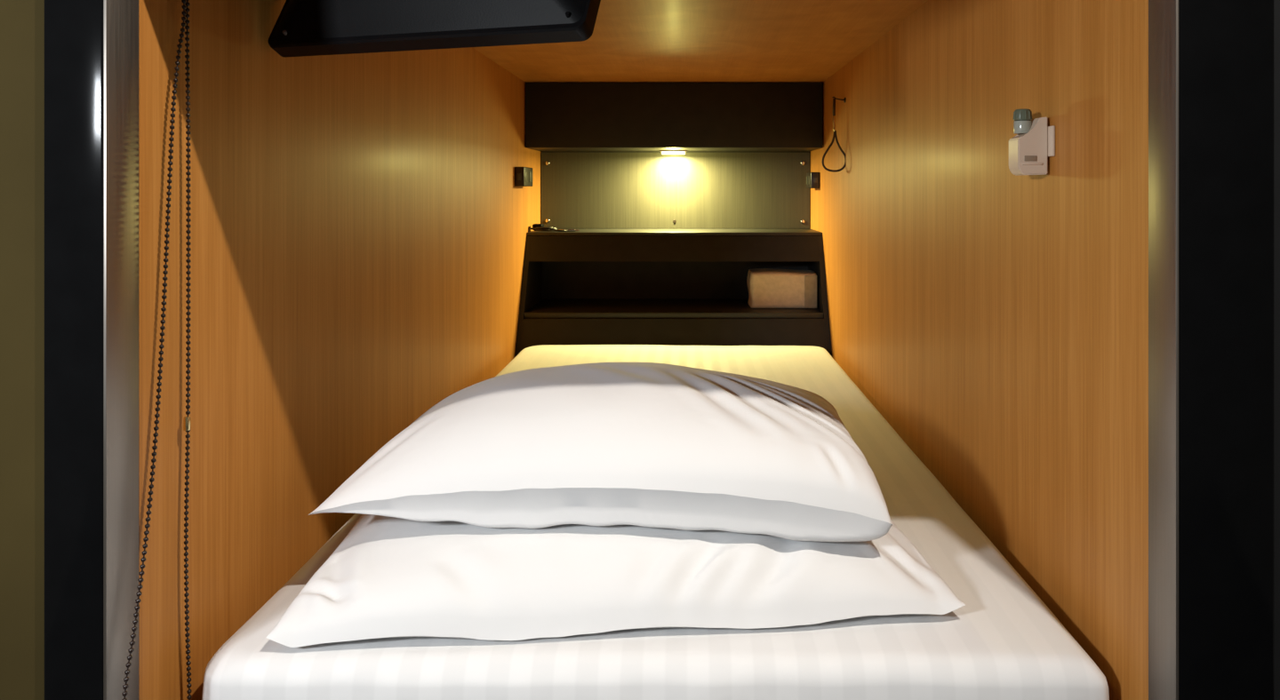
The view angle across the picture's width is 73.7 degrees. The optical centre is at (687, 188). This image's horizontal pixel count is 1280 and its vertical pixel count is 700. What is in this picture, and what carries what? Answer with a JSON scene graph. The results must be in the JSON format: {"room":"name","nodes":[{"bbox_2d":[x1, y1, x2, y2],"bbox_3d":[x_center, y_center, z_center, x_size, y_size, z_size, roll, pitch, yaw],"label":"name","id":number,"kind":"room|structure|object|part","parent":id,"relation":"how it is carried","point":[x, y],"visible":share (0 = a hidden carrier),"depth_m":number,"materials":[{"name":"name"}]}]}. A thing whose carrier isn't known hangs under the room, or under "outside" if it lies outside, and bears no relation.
{"room":"capsule hotel","nodes":[
{"label":"capsule hotel","id":0,"kind":"room"},
{"bbox_2d":[138,0,541,699],"bbox_3d":[-0.553,0.152,2.010,0.020,1.056,2.329,0,0,0],"label":"wall","id":1,"kind":"structure","parent":0,"point":[360,223],"depth_m":1.16,"materials":[{"name":"brown wood"}]},
{"bbox_2d":[103,0,138,699],"bbox_3d":[-0.544,0.194,0.821,0.003,0.933,0.048,0,0,0],"label":"trim","id":2,"kind":"structure","parent":1,"relation":"attached to","point":[120,17],"depth_m":0.82,"materials":[{"name":"silver metal"}]},
{"bbox_2d":[514,167,532,186],"bbox_3d":[-0.526,-0.037,2.754,0.032,0.062,0.151,0,0,0],"label":"wall socket","id":3,"kind":"object","parent":1,"relation":"attached to","point":[523,175],"visible":1,"depth_m":2.68,"materials":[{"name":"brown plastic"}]},
{"bbox_2d":[525,171,528,182],"bbox_3d":[-0.511,-0.037,2.717,0.002,0.034,0.051,0,0,0],"label":"outlet","id":4,"kind":"object","parent":3,"relation":"attached to","point":[526,172],"depth_m":2.72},
{"bbox_2d":[529,171,532,182],"bbox_3d":[-0.511,-0.037,2.792,0.002,0.034,0.051,0,0,0],"label":"outlet","id":5,"kind":"object","parent":3,"relation":"attached to","point":[531,172],"depth_m":2.79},
{"bbox_2d":[0,0,1279,699],"bbox_3d":[0.000,-0.160,0.817,3.200,2.400,0.022,0,0,0],"label":"wall","id":6,"kind":"structure","parent":0,"point":[21,21],"depth_m":0.81,"materials":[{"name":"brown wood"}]},
{"bbox_2d":[44,0,103,699],"bbox_3d":[-0.575,0.165,0.837,0.058,1.750,0.077,0,0,0],"label":"frame","id":7,"kind":"object","parent":6,"relation":"attached to","point":[73,28],"visible":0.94,"depth_m":0.80,"materials":[{"name":"black metal"}]},
{"bbox_2d":[472,0,928,82],"bbox_3d":[-0.043,-0.366,2.006,1.000,0.020,2.321,0,0,0],"label":"ceiling","id":8,"kind":"structure","parent":0,"point":[631,41],"depth_m":2.09,"materials":[{"name":"brown wood"}]},
{"bbox_2d":[267,0,600,57],"bbox_3d":[-0.317,-0.268,1.057,0.440,0.198,0.162,0,0,17],"label":"television","id":9,"kind":"object","parent":8,"relation":"attached to","point":[302,28],"visible":1,"depth_m":1.02,"materials":[{"name":"black plastic"}]},
{"bbox_2d":[525,82,822,152],"bbox_3d":[-0.044,-0.242,2.999,0.991,0.222,0.308,0,0,0],"label":"upper cabinet","id":10,"kind":"object","parent":8,"relation":"attached to","point":[561,117],"visible":0.97,"depth_m":2.85,"materials":[{"name":"black laminate"}]},
{"bbox_2d":[659,150,686,154],"bbox_3d":[-0.049,-0.132,3.045,0.094,0.020,0.060,0,0,0],"label":"light","id":11,"kind":"object","parent":10,"relation":"attached to","point":[663,152],"visible":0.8,"depth_m":3.02,"materials":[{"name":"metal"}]},
{"bbox_3d":[-0.044,-0.144,3.008,0.989,0.016,0.290,0,0,0],"label":"panel","id":12,"kind":"part","parent":10,"relation":"part of","materials":[{"name":"black wood"}]},
{"bbox_2d":[809,0,1148,699],"bbox_3d":[0.467,0.152,2.010,0.020,1.056,2.329,0,0,0],"label":"wall","id":13,"kind":"structure","parent":0,"point":[996,319],"depth_m":1.18,"materials":[{"name":"brown wood"}]},
{"bbox_2d":[806,172,819,188],"bbox_3d":[0.440,-0.028,2.989,0.032,0.056,0.121,0,0,0],"label":"wall socket","id":14,"kind":"object","parent":13,"relation":"attached to","point":[812,179],"visible":1,"depth_m":2.93,"materials":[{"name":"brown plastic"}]},
{"bbox_2d":[821,96,845,172],"bbox_3d":[0.425,-0.156,2.460,0.072,0.218,0.016,0,0,0],"label":"hanging cord","id":15,"kind":"object","parent":13,"relation":"hanging from","point":[835,99],"visible":1,"depth_m":2.46,"materials":[{"name":"black plastic"}]},
{"bbox_3d":[0.424,-0.235,2.460,0.008,0.049,0.007,0,0,23],"label":"cord","id":16,"kind":"part","parent":15,"relation":"part of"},
{"bbox_2d":[1008,117,1055,175],"bbox_3d":[0.436,-0.053,1.081,0.041,0.073,0.048,0,0,0],"label":"holder","id":17,"kind":"object","parent":13,"relation":"attached to","point":[1029,152],"visible":0.99,"depth_m":1.07,"materials":[{"name":"white plastic"}]},
{"bbox_2d":[1013,108,1031,134],"bbox_3d":[0.428,-0.086,1.089,0.023,0.031,0.023,0,0,22],"label":"torch","id":18,"kind":"object","parent":17,"relation":"in","point":[1022,117],"visible":0.99,"depth_m":1.08,"materials":[{"name":"grey plastic"}]},
{"bbox_3d":[0.455,-0.059,1.081,0.003,0.038,0.048,0,0,0],"label":"plate","id":19,"kind":"part","parent":17,"relation":"part of","materials":[{"name":"white plastic"}]},
{"bbox_2d":[1148,0,1178,699],"bbox_3d":[0.459,0.194,0.821,0.003,0.933,0.048,0,0,0],"label":"trim","id":20,"kind":"structure","parent":13,"relation":"attached to","point":[1163,14],"depth_m":0.82,"materials":[{"name":"silver metal"}]},
{"bbox_2d":[1178,0,1273,699],"bbox_3d":[0.505,0.165,0.837,0.091,1.750,0.077,0,0,0],"label":"frame","id":21,"kind":"object","parent":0,"point":[1226,47],"visible":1,"depth_m":0.80,"materials":[{"name":"black metal"}]},
{"bbox_3d":[-0.043,0.152,3.176,1.040,1.056,0.020,0,0,0],"label":"wall","id":22,"kind":"structure","parent":0,"visible":0},
{"bbox_2d":[541,151,809,228],"bbox_3d":[-0.043,-0.024,3.157,0.994,0.344,0.016,0,0,0],"label":"access panel","id":23,"kind":"object","parent":22,"relation":"attached to","point":[580,190],"visible":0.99,"depth_m":3.15,"materials":[{"name":"metal"}]},
{"bbox_3d":[-0.043,0.675,1.994,1.002,0.030,2.339,0,0,0],"label":"deck","id":24,"kind":"object","parent":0,"visible":0},
{"bbox_2d":[201,344,1109,699],"bbox_3d":[-0.039,0.574,1.783,0.968,0.171,1.820,0,0,0],"label":"mattress","id":25,"kind":"object","parent":24,"relation":"on","point":[1005,644],"visible":0.42,"depth_m":0.91,"materials":[{"name":"white fabric"}]},
{"bbox_2d":[265,514,965,647],"bbox_3d":[-0.084,0.443,1.152,0.760,0.094,0.461,0,0,-5],"label":"pillow","id":26,"kind":"object","parent":25,"relation":"on","point":[389,577],"visible":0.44,"depth_m":0.95,"materials":[{"name":"white fabric"}]},
{"bbox_2d":[308,362,892,542],"bbox_3d":[-0.099,0.342,1.200,0.700,0.183,0.455,0,0,0],"label":"pillow","id":27,"kind":"object","parent":26,"relation":"on","point":[644,444],"visible":1,"depth_m":1.01,"materials":[{"name":"white fabric"}]},
{"bbox_2d":[514,228,831,357],"bbox_3d":[-0.043,0.405,2.885,0.998,0.511,0.536,0,0,0],"label":"shelf","id":28,"kind":"object","parent":24,"relation":"on","point":[585,286],"visible":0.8,"depth_m":2.86,"materials":[{"name":"black laminate"}]},
{"bbox_3d":[-0.534,0.410,2.885,0.016,0.499,0.535,0,0,0],"label":"panel","id":29,"kind":"part","parent":28,"relation":"part of","materials":[{"name":"black laminate"}]},
{"bbox_2d":[530,224,579,231],"bbox_3d":[-0.455,0.136,2.934,0.166,0.026,0.062,0,0,0],"label":"charging cable","id":30,"kind":"object","parent":28,"relation":"on","point":[535,227],"visible":1,"depth_m":2.92,"materials":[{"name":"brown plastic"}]},
{"bbox_3d":[-0.043,0.411,2.922,0.966,0.018,0.343,0,0,0],"label":"niche shelf","id":31,"kind":"part","parent":28,"relation":"part of","materials":[{"name":"black wood"}]},
{"bbox_3d":[-0.043,0.540,2.688,0.966,0.240,0.141,0,0,0],"label":"rail","id":32,"kind":"part","parent":28,"relation":"part of","materials":[{"name":"black laminate"}]},
{"bbox_3d":[-0.043,0.202,2.862,0.966,0.082,0.060,0,0,0],"label":"rail","id":33,"kind":"part","parent":28,"relation":"part of","materials":[{"name":"black laminate"}]},
{"bbox_3d":[-0.043,0.155,3.016,0.998,0.012,0.274,0,0,0],"label":"shelf","id":34,"kind":"part","parent":28,"relation":"part of","materials":[{"name":"black wood"}]},
{"bbox_2d":[746,268,816,308],"bbox_3d":[0.322,0.341,2.913,0.229,0.121,0.170,0,0,0],"label":"folded towel","id":35,"kind":"object","parent":28,"relation":"on","point":[768,288],"visible":1,"depth_m":2.83,"materials":[{"name":"beige fabric"}]},
{"bbox_3d":[0.448,0.410,2.885,0.016,0.499,0.535,0,0,0],"label":"panel","id":36,"kind":"part","parent":28,"relation":"part of","materials":[{"name":"black laminate"}]},
{"bbox_3d":[-0.043,-0.328,0.895,0.998,0.055,0.050,0,0,0],"label":"roller blind","id":37,"kind":"object","parent":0,"visible":0},
{"bbox_2d":[121,0,191,699],"bbox_3d":[-0.530,0.162,0.853,0.007,0.980,0.132,0,0,0],"label":"chain","id":38,"kind":"object","parent":37,"relation":"hanging from","point":[187,420],"visible":1,"depth_m":0.90,"materials":[{"name":"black metal"}]}
]}

